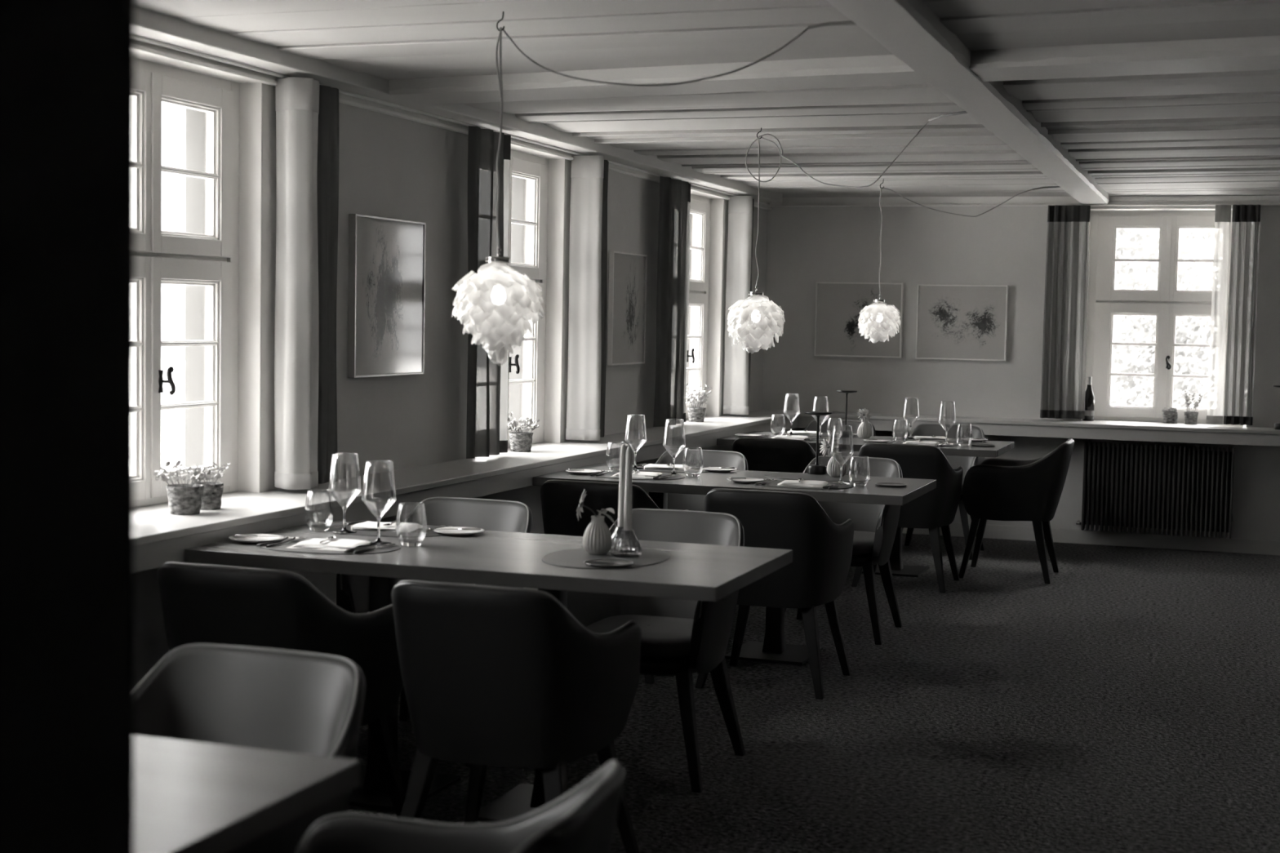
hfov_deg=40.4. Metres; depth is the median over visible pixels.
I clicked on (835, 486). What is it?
table knife
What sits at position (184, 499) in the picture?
potted plant
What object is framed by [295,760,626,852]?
dining chair
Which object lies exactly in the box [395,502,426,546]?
water tumbler
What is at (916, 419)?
bowl
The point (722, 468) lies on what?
butter knife
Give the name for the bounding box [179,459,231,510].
potted plant
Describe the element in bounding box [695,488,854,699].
dining chair
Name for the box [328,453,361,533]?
wine glass
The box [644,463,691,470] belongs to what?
folded napkin
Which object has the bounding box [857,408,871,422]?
daisy
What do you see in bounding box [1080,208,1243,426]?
window
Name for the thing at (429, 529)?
fork
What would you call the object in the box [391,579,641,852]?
dining chair
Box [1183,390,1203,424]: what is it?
potted plant
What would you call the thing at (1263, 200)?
trim
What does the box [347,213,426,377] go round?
framed picture
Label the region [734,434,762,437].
plate
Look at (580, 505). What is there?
daisy
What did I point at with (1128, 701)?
floor
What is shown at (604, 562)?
coaster
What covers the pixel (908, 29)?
ceiling beam
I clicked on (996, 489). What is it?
dining chair
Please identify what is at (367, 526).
folded napkin
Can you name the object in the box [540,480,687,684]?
dining chair
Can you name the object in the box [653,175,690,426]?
curtain
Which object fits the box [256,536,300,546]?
fork
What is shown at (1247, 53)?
ceiling beam
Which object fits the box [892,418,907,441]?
water tumbler
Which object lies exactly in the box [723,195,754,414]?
curtain
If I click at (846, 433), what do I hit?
table lamp
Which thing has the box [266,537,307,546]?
fork
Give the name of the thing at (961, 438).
butter knife
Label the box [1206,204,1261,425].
curtain
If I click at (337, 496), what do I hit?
bowl
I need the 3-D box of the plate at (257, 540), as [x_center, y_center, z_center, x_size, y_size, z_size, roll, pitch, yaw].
[-1.131,0.334,5.131,0.158,0.014,0.158,2,4,20]
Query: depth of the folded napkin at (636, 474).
7.42 m
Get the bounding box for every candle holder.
[608,525,635,553]
[612,529,642,557]
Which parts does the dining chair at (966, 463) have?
leg, leg, leg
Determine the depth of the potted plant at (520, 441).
7.94 m
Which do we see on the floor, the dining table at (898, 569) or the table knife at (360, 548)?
the dining table at (898, 569)
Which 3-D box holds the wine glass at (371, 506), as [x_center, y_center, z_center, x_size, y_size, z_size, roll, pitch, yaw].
[-0.768,0.223,5.118,0.102,0.243,0.102,2,4,19]
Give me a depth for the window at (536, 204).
8.45 m
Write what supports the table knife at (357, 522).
on the placemat at (359, 532)
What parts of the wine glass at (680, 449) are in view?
stem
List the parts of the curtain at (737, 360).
net panel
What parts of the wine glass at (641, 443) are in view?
stem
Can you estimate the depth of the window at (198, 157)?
5.71 m
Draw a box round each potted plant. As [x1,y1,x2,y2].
[153,460,217,515]
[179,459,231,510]
[507,411,539,452]
[685,382,712,422]
[1161,407,1177,423]
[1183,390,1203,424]
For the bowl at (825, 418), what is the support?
on the wine glass at (825, 418)
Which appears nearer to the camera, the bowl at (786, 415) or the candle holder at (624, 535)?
the candle holder at (624, 535)
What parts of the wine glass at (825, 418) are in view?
stem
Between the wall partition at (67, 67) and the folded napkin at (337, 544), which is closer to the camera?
the wall partition at (67, 67)
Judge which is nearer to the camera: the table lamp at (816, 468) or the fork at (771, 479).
the fork at (771, 479)
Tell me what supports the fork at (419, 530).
on the placemat at (359, 532)
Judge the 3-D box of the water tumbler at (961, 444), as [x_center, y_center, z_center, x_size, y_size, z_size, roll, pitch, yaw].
[1.812,0.047,9.732,0.091,0.124,0.091,2,4,19]
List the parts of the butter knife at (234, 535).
handle, blade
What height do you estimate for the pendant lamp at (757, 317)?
1.007 m
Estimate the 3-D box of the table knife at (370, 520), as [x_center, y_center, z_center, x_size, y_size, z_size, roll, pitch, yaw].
[-0.910,0.312,5.530,0.013,0.010,0.212,3,4,24]
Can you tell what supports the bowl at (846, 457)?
on the wine glass at (835, 456)
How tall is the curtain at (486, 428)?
1.390 m
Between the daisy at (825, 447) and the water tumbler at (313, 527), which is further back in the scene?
the daisy at (825, 447)
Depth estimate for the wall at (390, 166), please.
7.06 m
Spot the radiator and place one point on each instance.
(1187, 490)
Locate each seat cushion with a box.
[585,614,693,659]
[852,530,875,555]
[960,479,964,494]
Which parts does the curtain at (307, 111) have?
linen panel, net panel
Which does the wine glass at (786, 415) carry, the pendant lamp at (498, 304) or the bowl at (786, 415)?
the bowl at (786, 415)
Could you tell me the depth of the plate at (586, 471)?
7.57 m
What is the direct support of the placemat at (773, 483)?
on the dining table at (774, 649)
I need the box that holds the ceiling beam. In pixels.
[826,0,1109,204]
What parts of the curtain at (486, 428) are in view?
sheer panel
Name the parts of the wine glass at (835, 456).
stem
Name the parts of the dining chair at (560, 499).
leg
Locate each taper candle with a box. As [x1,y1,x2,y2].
[617,439,626,527]
[623,441,631,530]
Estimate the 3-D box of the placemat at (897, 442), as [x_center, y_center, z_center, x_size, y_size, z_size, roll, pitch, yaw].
[1.572,0.099,9.808,0.430,0.003,0.316,2,4,18]
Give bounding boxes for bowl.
[326,536,336,539]
[328,453,361,506]
[361,460,395,517]
[624,414,646,451]
[662,418,685,457]
[782,393,799,421]
[812,395,829,425]
[829,425,853,465]
[902,397,919,426]
[937,400,955,431]
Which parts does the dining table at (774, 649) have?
plate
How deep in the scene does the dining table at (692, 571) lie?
4.90 m
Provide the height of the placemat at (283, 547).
0.003 m
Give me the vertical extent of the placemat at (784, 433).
0.003 m
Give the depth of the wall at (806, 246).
11.68 m
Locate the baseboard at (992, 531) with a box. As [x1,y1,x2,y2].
[902,522,1279,555]
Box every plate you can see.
[228,533,284,543]
[433,526,484,536]
[565,469,601,474]
[702,466,737,472]
[726,477,764,483]
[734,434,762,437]
[863,439,890,443]
[960,438,987,441]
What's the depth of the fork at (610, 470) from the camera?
7.50 m
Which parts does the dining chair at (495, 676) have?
leg, leg, leg, leg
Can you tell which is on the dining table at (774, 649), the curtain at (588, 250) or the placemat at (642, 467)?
the placemat at (642, 467)
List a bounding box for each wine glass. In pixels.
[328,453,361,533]
[361,460,395,545]
[624,414,646,469]
[662,418,685,475]
[782,393,799,435]
[812,395,829,438]
[829,425,853,484]
[902,397,919,439]
[937,400,955,444]
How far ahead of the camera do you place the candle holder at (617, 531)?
5.06 m
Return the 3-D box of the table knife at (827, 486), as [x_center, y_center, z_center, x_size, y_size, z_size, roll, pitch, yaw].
[0.792,0.242,7.173,0.013,0.010,0.212,3,4,25]
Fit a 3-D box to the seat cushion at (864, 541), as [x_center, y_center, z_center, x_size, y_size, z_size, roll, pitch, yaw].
[0.915,0.528,8.001,0.392,0.066,0.435,2,4,19]
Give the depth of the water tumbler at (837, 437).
10.04 m
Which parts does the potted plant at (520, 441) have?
bark pot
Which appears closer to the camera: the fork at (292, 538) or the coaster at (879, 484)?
the fork at (292, 538)
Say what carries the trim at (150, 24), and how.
attached to the wall at (390, 166)
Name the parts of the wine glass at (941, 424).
stem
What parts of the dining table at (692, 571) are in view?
plate, plate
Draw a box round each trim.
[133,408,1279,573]
[134,5,782,202]
[134,35,771,209]
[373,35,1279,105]
[768,195,1279,206]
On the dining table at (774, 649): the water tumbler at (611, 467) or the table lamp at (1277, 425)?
the water tumbler at (611, 467)
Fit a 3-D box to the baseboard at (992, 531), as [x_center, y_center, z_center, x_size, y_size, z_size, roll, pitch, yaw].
[3.494,0.752,11.283,5.580,0.090,0.020,2,4,19]
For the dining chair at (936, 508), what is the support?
on the floor
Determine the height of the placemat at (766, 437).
0.003 m
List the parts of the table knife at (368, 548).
handle, blade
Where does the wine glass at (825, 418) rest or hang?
on the dining table at (898, 569)
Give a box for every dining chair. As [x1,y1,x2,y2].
[133,643,365,852]
[156,562,405,817]
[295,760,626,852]
[336,497,533,767]
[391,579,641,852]
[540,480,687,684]
[567,508,745,792]
[646,448,747,511]
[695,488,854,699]
[731,437,816,472]
[784,455,902,644]
[803,419,875,456]
[851,442,963,593]
[902,423,985,559]
[958,438,1074,584]
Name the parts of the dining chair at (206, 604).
leg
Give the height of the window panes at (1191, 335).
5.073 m
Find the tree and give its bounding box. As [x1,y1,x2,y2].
[1111,228,1213,407]
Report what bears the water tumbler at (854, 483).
on the dining table at (774, 649)
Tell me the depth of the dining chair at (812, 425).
11.35 m
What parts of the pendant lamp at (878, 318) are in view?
cord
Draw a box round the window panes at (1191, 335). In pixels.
[1110,228,1214,408]
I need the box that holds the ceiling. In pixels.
[134,0,1279,197]
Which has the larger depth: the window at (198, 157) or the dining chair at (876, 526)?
the dining chair at (876, 526)
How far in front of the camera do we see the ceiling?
6.31 m
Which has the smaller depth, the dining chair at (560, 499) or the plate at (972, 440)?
the dining chair at (560, 499)
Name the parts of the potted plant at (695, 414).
bark pot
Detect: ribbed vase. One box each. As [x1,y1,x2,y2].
[582,515,612,555]
[826,452,846,477]
[857,420,871,439]
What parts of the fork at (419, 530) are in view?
handle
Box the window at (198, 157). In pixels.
[133,51,262,507]
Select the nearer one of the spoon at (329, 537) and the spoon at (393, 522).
the spoon at (329, 537)
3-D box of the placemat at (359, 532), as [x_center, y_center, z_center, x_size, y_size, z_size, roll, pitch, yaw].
[-0.787,0.324,5.467,0.430,0.003,0.316,2,4,18]
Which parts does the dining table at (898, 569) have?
plate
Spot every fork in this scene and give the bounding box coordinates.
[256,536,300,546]
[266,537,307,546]
[411,525,445,532]
[420,525,453,533]
[589,470,608,475]
[595,470,617,475]
[761,479,778,484]
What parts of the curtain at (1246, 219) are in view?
sheer panel, dark panel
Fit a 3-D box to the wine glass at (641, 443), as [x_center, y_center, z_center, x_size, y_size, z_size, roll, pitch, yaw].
[-0.020,0.069,7.821,0.102,0.243,0.102,2,4,19]
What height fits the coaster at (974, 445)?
0.008 m
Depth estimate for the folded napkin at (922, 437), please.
10.16 m
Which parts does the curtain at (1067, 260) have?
dark panel, sheer panel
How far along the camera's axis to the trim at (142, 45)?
6.58 m
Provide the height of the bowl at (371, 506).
0.169 m
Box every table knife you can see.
[329,520,366,527]
[334,520,373,528]
[344,543,389,552]
[353,543,395,553]
[653,474,675,479]
[657,475,679,479]
[822,483,840,488]
[828,483,846,488]
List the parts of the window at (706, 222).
handle, pane, pane, sash, frame, sash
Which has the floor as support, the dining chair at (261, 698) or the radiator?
the dining chair at (261, 698)
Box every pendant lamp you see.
[451,11,856,366]
[727,111,968,352]
[857,178,1061,343]
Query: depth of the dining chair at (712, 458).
8.51 m
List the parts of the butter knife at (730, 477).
handle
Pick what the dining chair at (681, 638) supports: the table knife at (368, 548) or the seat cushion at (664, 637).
the seat cushion at (664, 637)
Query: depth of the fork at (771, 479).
7.27 m
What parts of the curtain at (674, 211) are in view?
sheer panel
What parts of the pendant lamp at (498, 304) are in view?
bulb, cord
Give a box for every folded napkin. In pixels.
[287,537,370,551]
[350,520,422,532]
[610,471,662,478]
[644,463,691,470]
[771,435,808,439]
[777,480,828,487]
[786,431,822,435]
[902,440,939,445]
[914,435,949,440]
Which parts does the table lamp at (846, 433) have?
stem, lamp shade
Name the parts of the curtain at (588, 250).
net panel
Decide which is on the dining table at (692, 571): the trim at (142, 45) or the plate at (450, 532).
the plate at (450, 532)
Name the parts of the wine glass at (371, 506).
stem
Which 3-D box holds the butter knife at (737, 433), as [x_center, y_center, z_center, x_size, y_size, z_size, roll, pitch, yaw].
[0.638,0.046,10.136,0.148,0.010,0.011,1,4,-6]
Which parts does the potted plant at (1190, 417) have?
bark pot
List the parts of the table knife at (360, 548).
handle, blade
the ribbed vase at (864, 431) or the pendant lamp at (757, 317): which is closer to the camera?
the pendant lamp at (757, 317)
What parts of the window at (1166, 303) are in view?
sash, sash, handle, sash, sash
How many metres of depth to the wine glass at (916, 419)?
10.17 m
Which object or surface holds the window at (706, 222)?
in the wall at (390, 166)
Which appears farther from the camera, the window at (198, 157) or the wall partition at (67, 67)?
the window at (198, 157)
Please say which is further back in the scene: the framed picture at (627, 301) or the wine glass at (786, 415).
the wine glass at (786, 415)
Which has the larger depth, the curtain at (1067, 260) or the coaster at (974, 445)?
the curtain at (1067, 260)
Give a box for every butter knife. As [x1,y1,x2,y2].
[233,534,284,537]
[432,528,480,531]
[568,468,584,471]
[702,466,734,469]
[729,477,764,479]
[737,433,761,435]
[960,438,985,439]
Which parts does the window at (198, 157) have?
pane, sash, sash, handle, pane, pane, sash, sash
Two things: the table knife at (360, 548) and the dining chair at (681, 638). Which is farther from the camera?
the dining chair at (681, 638)
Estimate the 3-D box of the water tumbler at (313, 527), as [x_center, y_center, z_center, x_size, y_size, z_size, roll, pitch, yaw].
[-1.000,0.262,5.426,0.091,0.124,0.091,2,4,19]
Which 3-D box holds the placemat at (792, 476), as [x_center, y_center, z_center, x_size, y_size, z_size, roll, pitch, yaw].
[0.774,0.221,7.601,0.470,0.003,0.340,2,4,19]
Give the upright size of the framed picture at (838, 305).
0.507 m
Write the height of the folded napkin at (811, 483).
0.014 m
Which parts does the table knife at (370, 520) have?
blade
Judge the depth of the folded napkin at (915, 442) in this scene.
9.73 m
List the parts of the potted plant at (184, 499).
bark pot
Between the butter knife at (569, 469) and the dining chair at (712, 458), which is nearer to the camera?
the butter knife at (569, 469)
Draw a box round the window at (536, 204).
[507,145,564,447]
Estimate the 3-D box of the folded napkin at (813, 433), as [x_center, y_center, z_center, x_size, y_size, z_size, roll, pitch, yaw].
[0.994,0.036,10.496,0.208,0.014,0.162,2,4,12]
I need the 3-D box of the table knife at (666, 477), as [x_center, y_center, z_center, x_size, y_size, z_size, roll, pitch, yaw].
[0.129,0.214,7.419,0.013,0.010,0.212,3,4,27]
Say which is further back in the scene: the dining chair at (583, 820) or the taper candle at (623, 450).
the taper candle at (623, 450)
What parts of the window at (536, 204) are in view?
handle, pane, pane, sash, sash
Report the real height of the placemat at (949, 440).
0.003 m
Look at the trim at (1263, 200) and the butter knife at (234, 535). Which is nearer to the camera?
the butter knife at (234, 535)
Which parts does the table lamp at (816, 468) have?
stem, lamp shade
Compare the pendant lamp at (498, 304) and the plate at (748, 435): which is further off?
the plate at (748, 435)
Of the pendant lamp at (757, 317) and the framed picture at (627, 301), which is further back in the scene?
the framed picture at (627, 301)
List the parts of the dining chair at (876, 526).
leg, seat frame, leg, leg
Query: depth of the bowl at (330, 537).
5.10 m
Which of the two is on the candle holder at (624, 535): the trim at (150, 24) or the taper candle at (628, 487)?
the taper candle at (628, 487)
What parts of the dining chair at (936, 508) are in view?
leg, leg, leg, leg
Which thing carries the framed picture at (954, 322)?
attached to the wall at (806, 246)
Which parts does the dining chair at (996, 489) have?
leg, leg, leg, leg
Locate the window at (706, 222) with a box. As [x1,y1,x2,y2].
[685,191,724,418]
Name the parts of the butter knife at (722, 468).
handle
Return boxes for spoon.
[320,536,336,543]
[382,520,395,526]
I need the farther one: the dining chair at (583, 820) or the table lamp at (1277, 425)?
the table lamp at (1277, 425)
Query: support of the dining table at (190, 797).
on the floor
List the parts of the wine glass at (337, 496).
stem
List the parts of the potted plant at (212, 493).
bark pot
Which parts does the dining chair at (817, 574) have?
leg, leg, leg, leg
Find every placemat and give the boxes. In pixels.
[256,537,400,554]
[325,523,447,537]
[542,546,670,568]
[586,471,684,479]
[631,465,711,472]
[749,480,852,489]
[755,435,823,440]
[764,472,871,481]
[770,432,837,436]
[880,441,957,446]
[905,437,968,442]
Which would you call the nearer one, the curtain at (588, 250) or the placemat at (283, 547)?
the placemat at (283, 547)
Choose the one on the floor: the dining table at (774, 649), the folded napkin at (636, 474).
the dining table at (774, 649)
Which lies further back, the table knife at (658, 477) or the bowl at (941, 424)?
the bowl at (941, 424)
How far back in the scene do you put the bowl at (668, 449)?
7.56 m
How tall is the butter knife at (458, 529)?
0.010 m
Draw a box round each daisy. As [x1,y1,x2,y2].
[576,488,616,526]
[819,438,838,457]
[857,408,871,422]
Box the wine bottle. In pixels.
[1082,377,1094,421]
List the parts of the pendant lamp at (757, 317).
cord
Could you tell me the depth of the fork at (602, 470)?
7.51 m
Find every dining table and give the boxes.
[133,734,361,852]
[184,520,792,822]
[533,463,936,665]
[716,431,1013,577]
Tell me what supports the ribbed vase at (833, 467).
on the placemat at (792, 476)
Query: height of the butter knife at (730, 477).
0.010 m
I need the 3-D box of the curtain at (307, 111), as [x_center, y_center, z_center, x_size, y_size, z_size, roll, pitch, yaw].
[-1.141,-0.488,6.040,0.144,1.390,0.345,2,4,19]
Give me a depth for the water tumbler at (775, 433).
10.31 m
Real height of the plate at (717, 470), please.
0.014 m
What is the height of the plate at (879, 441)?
0.014 m
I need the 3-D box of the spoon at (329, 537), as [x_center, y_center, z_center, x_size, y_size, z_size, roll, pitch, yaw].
[-0.909,0.329,5.054,0.027,0.006,0.126,2,4,7]
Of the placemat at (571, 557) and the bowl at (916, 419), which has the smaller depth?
the placemat at (571, 557)
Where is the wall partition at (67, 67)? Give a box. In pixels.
[0,0,134,852]
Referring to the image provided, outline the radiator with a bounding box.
[1075,441,1235,538]
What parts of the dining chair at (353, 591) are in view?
leg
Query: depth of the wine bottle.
11.44 m
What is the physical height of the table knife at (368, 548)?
0.010 m
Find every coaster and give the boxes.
[584,558,633,568]
[875,482,906,487]
[971,444,995,446]
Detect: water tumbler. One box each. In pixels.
[304,489,333,531]
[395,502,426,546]
[605,441,625,471]
[682,447,703,477]
[770,413,785,435]
[826,417,842,439]
[848,455,870,486]
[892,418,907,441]
[955,423,972,446]
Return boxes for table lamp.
[804,411,831,475]
[836,390,857,437]
[1272,385,1279,430]
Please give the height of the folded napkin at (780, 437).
0.014 m
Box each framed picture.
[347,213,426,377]
[607,250,647,365]
[813,281,903,358]
[915,284,1008,361]
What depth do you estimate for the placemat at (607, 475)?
7.42 m
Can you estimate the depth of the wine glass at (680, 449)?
7.57 m
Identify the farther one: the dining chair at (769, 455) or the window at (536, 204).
the dining chair at (769, 455)
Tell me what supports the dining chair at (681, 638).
on the floor
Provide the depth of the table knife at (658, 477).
7.38 m
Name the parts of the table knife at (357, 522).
blade, handle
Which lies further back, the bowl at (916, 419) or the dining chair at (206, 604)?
the bowl at (916, 419)
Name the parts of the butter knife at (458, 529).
blade, handle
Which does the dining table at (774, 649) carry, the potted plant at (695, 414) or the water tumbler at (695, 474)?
the water tumbler at (695, 474)
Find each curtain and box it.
[274,76,338,489]
[466,125,511,458]
[565,155,608,440]
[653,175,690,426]
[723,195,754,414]
[1040,204,1090,418]
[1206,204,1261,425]
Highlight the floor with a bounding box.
[347,533,1279,852]
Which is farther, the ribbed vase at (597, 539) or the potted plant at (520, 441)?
the potted plant at (520, 441)
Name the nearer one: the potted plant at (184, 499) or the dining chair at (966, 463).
the potted plant at (184, 499)
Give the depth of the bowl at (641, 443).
7.80 m
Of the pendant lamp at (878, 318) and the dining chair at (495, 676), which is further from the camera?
the pendant lamp at (878, 318)
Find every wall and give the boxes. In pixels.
[133,83,767,688]
[762,202,1279,541]
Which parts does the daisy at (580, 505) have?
stem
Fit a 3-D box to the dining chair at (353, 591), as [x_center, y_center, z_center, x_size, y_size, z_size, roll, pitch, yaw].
[-0.662,0.660,5.838,0.540,0.791,0.584,2,4,19]
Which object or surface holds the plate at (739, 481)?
on the dining table at (774, 649)
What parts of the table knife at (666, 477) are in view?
handle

